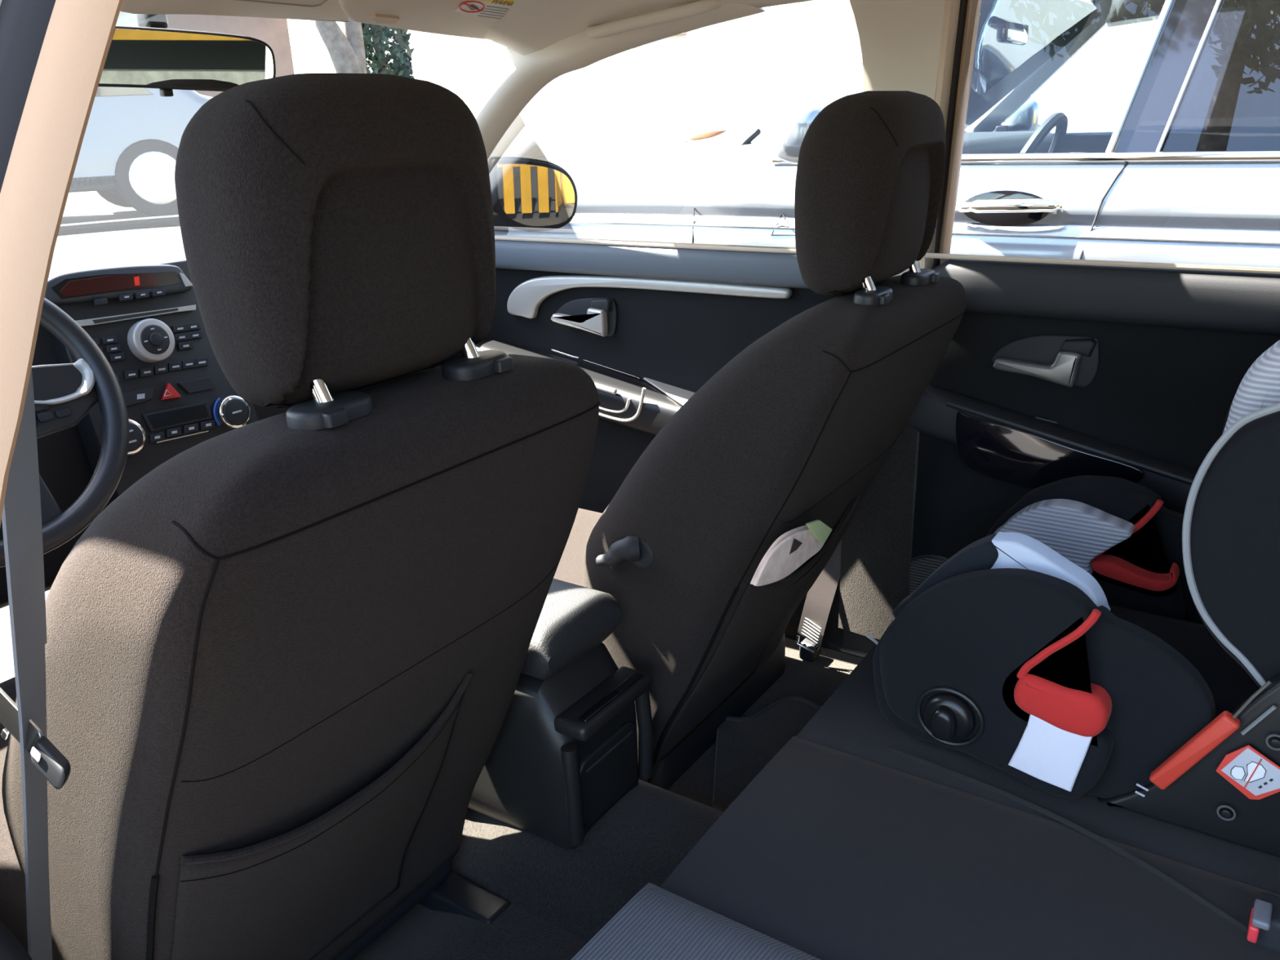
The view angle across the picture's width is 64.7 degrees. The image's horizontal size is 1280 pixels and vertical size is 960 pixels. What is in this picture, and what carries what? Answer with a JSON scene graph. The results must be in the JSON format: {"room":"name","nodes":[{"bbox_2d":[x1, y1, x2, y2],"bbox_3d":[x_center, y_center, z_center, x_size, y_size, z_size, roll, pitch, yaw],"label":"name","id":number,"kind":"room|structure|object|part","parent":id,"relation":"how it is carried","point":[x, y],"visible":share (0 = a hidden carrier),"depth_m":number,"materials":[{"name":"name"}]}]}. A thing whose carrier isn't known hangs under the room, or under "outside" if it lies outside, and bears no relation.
{"room":"vehicle interior","nodes":[
{"label":"vehicle interior","id":0,"kind":"room"},
{"bbox_2d":[0,920,32,959],"bbox_3d":[-0.899,0.301,0.952,1.040,0.708,0.160,11,24,32],"label":"door","id":1,"kind":"structure","parent":0,"point":[11,948],"depth_m":0.72,"materials":[{"name":"black"}]},
{"bbox_2d":[0,0,55,192],"bbox_3d":[-0.286,-0.067,0.448,0.024,0.430,0.202,11,24,32],"label":"trim","id":2,"kind":"structure","parent":0,"point":[24,24],"depth_m":0.43,"materials":[{"name":"black plastic"}]},
{"bbox_2d":[0,0,123,526],"bbox_3d":[-0.262,-0.069,0.451,0.026,0.430,0.206,11,24,32],"label":"trim","id":3,"kind":"structure","parent":0,"point":[42,166],"depth_m":0.43,"materials":[{"name":"brown plastic"}]},
{"bbox_2d":[0,368,71,959],"bbox_3d":[-0.448,0.225,0.742,0.326,0.745,0.042,11,24,32],"label":"belt","id":4,"kind":"object","parent":3,"relation":"attached to","point":[42,762],"visible":0.88,"depth_m":0.66,"materials":[{"name":"grey fabric"}]},
{"bbox_3d":[-0.436,0.158,0.694,0.082,0.046,0.008,11,24,32],"label":"tongue plate","id":5,"kind":"part","parent":4,"relation":"part of","materials":[{"name":"silver metal"}]},
{"bbox_2d":[97,13,275,97],"bbox_3d":[-0.617,-0.567,1.318,0.255,0.126,0.076,-11,22,-24],"label":"mirror","id":6,"kind":"object","parent":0,"point":[149,55],"visible":0.64,"depth_m":1.30,"materials":[{"name":"black plastic"}]},
{"bbox_2d":[135,13,168,28],"bbox_3d":[-0.630,-0.595,1.303,0.030,0.026,0.030,11,24,32],"label":"mount","id":7,"kind":"object","parent":6,"relation":"on","point":[147,20],"depth_m":1.29,"materials":[{"name":"white plastic"}]},
{"bbox_2d":[0,214,435,608],"bbox_3d":[-0.937,-0.153,1.726,0.543,0.512,1.360,11,24,32],"label":"dashboard","id":8,"kind":"object","parent":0,"point":[126,282],"visible":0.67,"depth_m":1.58,"materials":[{"name":"grey plastic"}]},
{"bbox_2d":[0,297,129,567],"bbox_3d":[-0.798,-0.084,1.198,0.312,0.341,0.317,-8,20,-15],"label":"steering wheel","id":9,"kind":"object","parent":8,"relation":"attached to","point":[64,394],"visible":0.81,"depth_m":1.28,"materials":[{"name":"grey leather"}]},
{"bbox_3d":[-0.734,-0.120,1.265,0.031,0.047,0.104,11,24,32],"label":"silver spoke trim","id":10,"kind":"part","parent":9,"relation":"part of","materials":[{"name":"grey paint"}]},
{"bbox_2d":[44,264,192,304],"bbox_3d":[-0.799,-0.300,1.548,0.022,0.056,0.235,11,24,33],"label":"display","id":11,"kind":"object","parent":8,"relation":"attached to","point":[147,284],"depth_m":1.55,"materials":[{"name":"black plastic"}]},
{"bbox_2d":[351,637,863,959],"bbox_3d":[0.087,0.529,1.253,2.850,0.140,1.400,11,24,32],"label":"floor","id":12,"kind":"structure","parent":0,"point":[560,898],"depth_m":1.28,"materials":[{"name":"carpet"}]},
{"bbox_2d":[0,72,599,959],"bbox_3d":[-0.503,0.119,1.098,0.882,1.005,0.496,11,24,32],"label":"seat","id":13,"kind":"object","parent":12,"relation":"on","point":[284,663],"visible":0.99,"depth_m":0.76,"materials":[{"name":"fabric"}]},
{"bbox_2d":[0,676,61,959],"bbox_3d":[-0.611,0.371,1.273,0.600,0.170,0.456,11,24,32],"label":"seat cushion","id":14,"kind":"object","parent":13,"relation":"on","point":[13,913],"depth_m":1.03,"materials":[{"name":"fabric"}]},
{"bbox_3d":[-0.315,0.235,1.007,0.434,0.706,0.496,11,24,32],"label":"backrest","id":15,"kind":"part","parent":13,"relation":"part of","materials":[{"name":"fabric"}]},
{"bbox_3d":[-0.234,-0.064,0.734,0.043,0.075,0.014,11,24,32],"label":"headrest post","id":16,"kind":"part","parent":13,"relation":"part of","materials":[{"name":"silver metal"}]},
{"bbox_3d":[-0.573,0.495,1.294,0.520,0.100,0.420,11,24,32],"label":"seat frame","id":17,"kind":"part","parent":13,"relation":"part of","materials":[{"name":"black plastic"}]},
{"bbox_3d":[-0.423,0.511,1.437,0.600,0.034,0.045,11,24,32],"label":"seat rail","id":18,"kind":"part","parent":13,"relation":"part of","materials":[{"name":"black plastic"}]},
{"bbox_3d":[-0.147,-0.111,0.855,0.043,0.075,0.014,11,24,32],"label":"headrest post","id":19,"kind":"part","parent":13,"relation":"part of","materials":[{"name":"silver metal"}]},
{"bbox_2d":[467,578,653,849],"bbox_3d":[-0.385,0.248,1.499,0.873,0.334,0.200,11,24,32],"label":"console","id":20,"kind":"object","parent":12,"relation":"on","point":[564,752],"visible":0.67,"depth_m":1.26,"materials":[{"name":"grey plastic"}]},
{"bbox_3d":[-0.212,0.168,1.347,0.355,0.068,0.160,11,24,32],"label":"armrest lid","id":21,"kind":"part","parent":20,"relation":"part of","materials":[{"name":"grey leather"}]},
{"bbox_2d":[554,666,651,742],"bbox_3d":[-0.044,0.279,1.267,0.050,0.022,0.150,11,24,32],"label":"tray","id":22,"kind":"object","parent":20,"relation":"on","point":[583,710],"depth_m":1.25,"materials":[{"name":"black plastic"}]},
{"bbox_2d":[553,90,966,790],"bbox_3d":[-0.015,-0.045,1.556,0.878,1.007,0.503,11,24,32],"label":"seat","id":23,"kind":"object","parent":12,"relation":"on","point":[793,431],"visible":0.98,"depth_m":1.23,"materials":[{"name":"fabric"}]},
{"bbox_2d":[553,507,602,586],"bbox_3d":[-0.107,0.202,1.748,0.600,0.170,0.456,11,24,32],"label":"seat cushion","id":24,"kind":"object","parent":23,"relation":"on","point":[570,569],"depth_m":1.73,"materials":[{"name":"fabric"}]},
{"bbox_3d":[-0.029,0.095,1.314,0.066,0.050,0.036,3,20,13],"label":"lever arm","id":25,"kind":"part","parent":23,"relation":"part of","materials":[{"name":"black plastic"}]},
{"bbox_3d":[0.006,0.094,1.313,0.048,0.048,0.022,11,24,32],"label":"recline lever","id":26,"kind":"part","parent":23,"relation":"part of","materials":[{"name":"black plastic"}]},
{"bbox_3d":[-0.070,0.326,1.769,0.520,0.100,0.420,11,24,32],"label":"seat frame","id":27,"kind":"part","parent":23,"relation":"part of","materials":[{"name":"black plastic"}]},
{"bbox_3d":[0.180,0.063,1.470,0.403,0.706,0.478,13,25,31],"label":"backrest","id":28,"kind":"part","parent":23,"relation":"part of","materials":[{"name":"fabric"}]},
{"bbox_2d":[750,520,832,586],"bbox_3d":[0.179,0.086,1.181,0.017,0.060,0.196,11,24,32],"label":"folded papers","id":29,"kind":"object","parent":23,"relation":"in","point":[793,548],"visible":1,"depth_m":1.17,"materials":[{"name":"white paper"}]},
{"bbox_3d":[0.270,-0.234,1.209,0.040,0.075,0.014,11,24,32],"label":"headrest post","id":30,"kind":"part","parent":23,"relation":"part of","materials":[{"name":"silver metal"}]},
{"bbox_3d":[0.357,-0.281,1.329,0.040,0.075,0.014,11,24,32],"label":"headrest post","id":31,"kind":"part","parent":23,"relation":"part of","materials":[{"name":"silver metal"}]},
{"bbox_2d":[712,695,822,812],"bbox_3d":[0.311,0.415,1.539,0.421,0.018,0.440,11,24,32],"label":"floor mat","id":32,"kind":"object","parent":12,"relation":"on","point":[744,745],"visible":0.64,"depth_m":1.57,"materials":[{"name":"carpet"}]},
{"bbox_2d":[796,539,841,662],"bbox_3d":[0.328,0.161,1.764,0.100,0.355,0.044,7,22,23],"label":"belt","id":33,"kind":"object","parent":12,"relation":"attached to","point":[820,597],"visible":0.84,"depth_m":1.79,"materials":[{"name":"grey fabric"}]},
{"bbox_2d":[784,629,879,657],"bbox_3d":[0.516,0.280,1.798,2.700,0.130,0.090,11,24,32],"label":"trim","id":34,"kind":"structure","parent":12,"relation":"attached to","point":[855,644],"depth_m":1.84,"materials":[{"name":"black plastic"}]},
{"bbox_2d":[571,640,1279,959],"bbox_3d":[0.536,0.262,0.828,1.037,0.820,1.320,11,24,32],"label":"bench","id":35,"kind":"object","parent":12,"relation":"on","point":[862,837],"visible":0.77,"depth_m":1.01,"materials":[{"name":"grey fabric"}]},
{"bbox_2d":[571,882,820,959],"bbox_3d":[0.248,0.628,0.631,0.887,0.224,0.475,11,24,32],"label":"cushion","id":36,"kind":"object","parent":35,"relation":"on","point":[669,921],"depth_m":0.93,"materials":[{"name":"grey fabric"}]},
{"bbox_2d":[659,736,1279,959],"bbox_3d":[0.467,0.521,0.935,0.882,0.204,0.335,11,24,32],"label":"cushion","id":37,"kind":"object","parent":35,"relation":"on","point":[839,847],"depth_m":1.01,"materials":[{"name":"grey fabric"}]},
{"bbox_2d":[795,640,1279,894],"bbox_3d":[0.698,0.398,1.251,0.877,0.207,0.565,11,24,32],"label":"cushion","id":38,"kind":"object","parent":35,"relation":"on","point":[850,731],"depth_m":1.11,"materials":[{"name":"grey fabric"}]},
{"bbox_2d":[866,339,1279,857],"bbox_3d":[0.597,0.064,1.123,0.616,0.512,0.421,11,24,32],"label":"seat","id":39,"kind":"object","parent":35,"relation":"on","point":[1108,642],"visible":1,"depth_m":1.06,"materials":[{"name":"black fabric"}]},
{"bbox_3d":[0.347,0.268,1.137,0.058,0.058,0.016,11,24,32],"label":"adjust knob","id":40,"kind":"part","parent":39,"relation":"part of","materials":[{"name":"black plastic"}]},
{"bbox_3d":[0.388,0.213,1.112,0.256,0.251,0.026,11,24,32],"label":"arm","id":41,"kind":"part","parent":39,"relation":"part of","materials":[{"name":"black plastic"}]},
{"bbox_3d":[0.593,0.115,1.362,0.267,0.254,0.024,11,24,32],"label":"arm","id":42,"kind":"part","parent":39,"relation":"part of","materials":[{"name":"black fabric"}]},
{"bbox_2d":[1247,892,1279,950],"bbox_3d":[0.640,0.422,0.885,0.192,0.063,0.052,8,22,25],"label":"belt buckle","id":43,"kind":"object","parent":35,"relation":"on","point":[1264,927],"visible":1,"depth_m":0.90,"materials":[{"name":"black plastic"}]},
{"bbox_2d":[464,3,765,159],"bbox_3d":[-0.194,-0.597,1.820,0.933,0.476,0.123,14,25,38],"label":"trim","id":44,"kind":"structure","parent":0,"point":[511,79],"depth_m":1.69,"materials":[{"name":"beige plastic"}]},
{"bbox_2d":[435,235,843,646],"bbox_3d":[-0.089,-0.121,2.027,1.120,0.711,0.198,11,24,32],"label":"door","id":45,"kind":"structure","parent":0,"point":[650,323],"depth_m":1.88,"materials":[{"name":"dark plastic"},{"name":"paint"}]},
{"bbox_2d":[487,110,584,239],"bbox_3d":[-0.048,-0.606,1.776,0.960,0.420,0.092,11,24,32],"label":"window","id":46,"kind":"structure","parent":45,"relation":"attached to","point":[530,197],"depth_m":1.94,"materials":[{"name":"clear glass"}]},
{"bbox_3d":[-0.086,-0.171,1.951,0.990,0.209,0.103,11,24,32],"label":"armrest","id":47,"kind":"part","parent":45,"relation":"part of","materials":[{"name":"black"}]},
{"bbox_3d":[-0.197,-0.282,2.081,0.222,0.033,0.054,12,24,35],"label":"switch panel","id":48,"kind":"part","parent":45,"relation":"part of","materials":[{"name":"silver metal"}]},
{"bbox_2d":[555,164,577,215],"bbox_3d":[-0.285,-0.624,2.212,0.303,0.166,0.118,-18,25,-37],"label":"mirror","id":49,"kind":"object","parent":45,"relation":"attached to","point":[570,186],"visible":0.19,"depth_m":2.24,"materials":[{"name":"yellow mirror"}]},
{"bbox_3d":[-0.224,-0.623,2.200,0.191,0.138,0.004,-15,24,-32],"label":"glass","id":50,"kind":"part","parent":49,"relation":"part of","materials":[{"name":"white mirror"}]},
{"bbox_3d":[-0.120,-0.310,1.959,0.129,0.053,0.016,11,24,32],"label":"lever","id":51,"kind":"part","parent":45,"relation":"part of","materials":[{"name":"silver metal"}]},
{"bbox_2d":[484,0,813,55],"bbox_3d":[0.298,-0.446,0.734,2.064,0.154,1.206,11,24,32],"label":"ceiling","id":52,"kind":"structure","parent":0,"point":[528,26],"depth_m":1.56,"materials":[{"name":"beige fabric"}]},
{"bbox_2d":[120,0,349,22],"bbox_3d":[-0.494,-0.611,1.275,0.112,0.048,0.380,11,24,32],"label":"sun visor","id":53,"kind":"object","parent":52,"relation":"attached to","point":[307,10],"visible":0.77,"depth_m":1.29,"materials":[{"name":"beige fabric"}]},
{"bbox_2d":[337,0,514,39],"bbox_3d":[-0.242,-0.723,1.544,0.184,0.078,0.638,11,24,32],"label":"sun visor","id":54,"kind":"object","parent":52,"relation":"attached to","point":[473,19],"visible":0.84,"depth_m":1.44,"materials":[{"name":"beige fabric"}]},
{"bbox_2d":[585,0,726,38],"bbox_3d":[0.011,-0.710,1.545,0.270,0.052,0.056,11,24,32],"label":"handle","id":55,"kind":"object","parent":52,"relation":"attached to","point":[700,6],"visible":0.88,"depth_m":1.51,"materials":[{"name":"beige plastic"}]},
{"bbox_2d":[838,419,919,639],"bbox_3d":[0.393,-0.016,1.659,0.120,0.610,0.019,11,24,32],"label":"trim","id":56,"kind":"structure","parent":0,"point":[876,548],"depth_m":1.69,"materials":[{"name":"plastic"}]},
{"bbox_2d":[848,0,945,276],"bbox_3d":[0.382,-0.492,1.497,0.155,0.415,0.116,11,24,32],"label":"trim","id":57,"kind":"structure","parent":0,"point":[900,40],"depth_m":1.41,"materials":[{"name":"beige plastic"}]},
{"bbox_2d":[920,0,959,269],"bbox_3d":[0.434,-0.481,1.463,0.027,0.415,0.122,0,20,7],"label":"trim","id":58,"kind":"structure","parent":0,"point":[951,12],"depth_m":1.39,"materials":[{"name":"beige plastic"}]},
{"bbox_2d":[933,0,968,268],"bbox_3d":[0.449,-0.482,1.463,0.017,0.415,0.122,0,20,7],"label":"trim","id":59,"kind":"structure","parent":0,"point":[963,3],"depth_m":1.44,"materials":[{"name":"black rubber"}]},
{"bbox_2d":[939,0,981,264],"bbox_3d":[0.461,-0.482,1.463,0.021,0.415,0.122,0,20,7],"label":"trim","id":60,"kind":"structure","parent":0,"point":[973,10],"depth_m":1.44,"materials":[{"name":"brown paint"}]},
{"bbox_2d":[908,253,1279,595],"bbox_3d":[0.925,0.069,1.394,1.158,0.714,0.163,11,24,32],"label":"door","id":61,"kind":"structure","parent":0,"point":[1052,370],"depth_m":1.47,"materials":[{"name":"black plastic"}]},
{"bbox_3d":[0.589,-0.170,1.503,0.124,0.053,0.016,11,24,32],"label":"lever","id":62,"kind":"part","parent":61,"relation":"part of","materials":[{"name":"silver metal"}]},
{"bbox_3d":[0.872,0.061,1.376,1.030,0.276,0.065,11,24,32],"label":"armrest","id":63,"kind":"part","parent":61,"relation":"part of","materials":[{"name":"black plastic"}]},
{"label":"outside","id":64,"kind":"structure","parent":0,"visible":0},
{"bbox_2d":[0,191,178,683],"bbox_3d":[-5.534,-3.790,10.077,70.000,3.135,70.000,11,24,32],"label":"floor","id":65,"kind":"structure","parent":64,"point":[80,206],"depth_m":10.00,"materials":[{"name":"concrete"}]},
{"bbox_2d":[68,86,213,216],"bbox_3d":[-5.881,-2.992,8.745,4.885,1.505,1.850,-15,23,-31],"label":"car","id":66,"kind":"object","parent":65,"relation":"on","point":[131,140],"visible":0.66,"depth_m":8.74,"materials":[{"name":"silver metal"}]},
{"bbox_2d":[115,11,294,97],"bbox_3d":[-11.648,-8.931,18.681,9.600,5.200,5.600,-11,22,-24],"label":"house","id":67,"kind":"structure","parent":65,"relation":"on","point":[274,32],"depth_m":18.33,"materials":[{"name":"brown"}]},
{"bbox_3d":[-9.146,-7.611,17.421,0.960,0.800,0.030,-11,22,-24],"label":"pane","id":68,"kind":"part","parent":67,"relation":"part of","materials":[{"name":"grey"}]},
{"bbox_2d":[314,18,366,73],"bbox_3d":[-3.084,-5.530,11.116,1.901,4.817,3.355,11,24,32],"label":"street tree","id":69,"kind":"object","parent":65,"relation":"on","point":[345,48],"visible":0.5,"depth_m":11.02,"materials":[{"name":"grey plant"}]},
{"bbox_2d":[361,22,414,78],"bbox_3d":[-3.231,-5.499,12.393,0.858,4.669,0.865,11,24,32],"label":"ivy","id":70,"kind":"object","parent":65,"relation":"on","point":[402,65],"visible":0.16,"depth_m":12.26,"materials":[{"name":"green plant"}]},
{"bbox_2d":[337,0,1157,155],"bbox_3d":[2.918,-7.634,13.621,17.600,7.000,5.600,14,25,38],"label":"house","id":71,"kind":"structure","parent":65,"relation":"on","point":[735,76],"depth_m":12.80,"materials":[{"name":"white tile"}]},
{"bbox_3d":[-2.218,-6.957,14.912,0.800,0.960,0.030,14,25,38],"label":"pane","id":72,"kind":"part","parent":71,"relation":"part of","materials":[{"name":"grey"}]},
{"bbox_2d":[550,0,1279,267],"bbox_3d":[1.210,-0.668,3.030,5.665,1.575,2.120,11,24,32],"label":"parked car","id":73,"kind":"object","parent":65,"relation":"on","point":[1188,171],"visible":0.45,"depth_m":2.16,"materials":[{"name":"grey metal"}]},
{"bbox_2d":[685,129,726,142],"bbox_3d":[0.192,-0.940,2.881,0.134,0.106,0.025,11,24,32],"label":"dry leaf","id":74,"kind":"object","parent":73,"relation":"on","point":[711,134],"visible":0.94,"depth_m":2.85,"materials":[{"name":"brown plant"}]},
{"bbox_3d":[0.260,-0.886,2.745,0.140,0.130,0.025,-6,20,-11],"label":"wiper arm","id":75,"kind":"part","parent":73,"relation":"part of","materials":[{"name":"black plastic"}]},
{"bbox_2d":[774,102,829,164],"bbox_3d":[0.393,-0.799,2.328,0.110,0.130,0.200,11,24,32],"label":"mirror","id":76,"kind":"object","parent":73,"relation":"attached to","point":[793,122],"depth_m":2.25,"materials":[{"name":"grey mirror"}]},
{"bbox_2d":[995,124,1015,131],"bbox_3d":[1.358,-1.298,3.752,0.050,0.040,0.120,11,24,32],"label":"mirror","id":77,"kind":"object","parent":73,"relation":"on","point":[997,127],"depth_m":3.71,"materials":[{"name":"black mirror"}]},
{"bbox_3d":[0.898,-0.984,3.132,0.400,0.140,1.500,11,24,32],"label":"instrument panel","id":78,"kind":"part","parent":73,"relation":"part of","materials":[{"name":"black plastic"}]},
{"bbox_3d":[0.785,-0.589,2.171,0.230,0.033,0.048,11,24,32],"label":"door handle","id":79,"kind":"part","parent":73,"relation":"part of","materials":[{"name":"silver metal"}]},
{"bbox_2d":[996,22,1028,44],"bbox_3d":[1.069,-1.287,2.893,0.030,0.070,0.240,11,24,32],"label":"mirror","id":80,"kind":"object","parent":73,"relation":"attached to","point":[1010,33],"depth_m":2.85,"materials":[{"name":"silver mirror"}]},
{"bbox_2d":[1006,97,1047,131],"bbox_3d":[1.462,-1.372,3.816,0.110,0.130,0.200,11,24,32],"label":"mirror","id":81,"kind":"object","parent":73,"relation":"attached to","point":[1033,113],"depth_m":3.74,"materials":[{"name":"grey mirror"}]},
{"bbox_3d":[1.037,-0.866,2.066,0.188,0.395,0.013,-12,22,-26],"label":"chrome frame","id":82,"kind":"part","parent":73,"relation":"part of","materials":[{"name":"white metal"}]}
]}

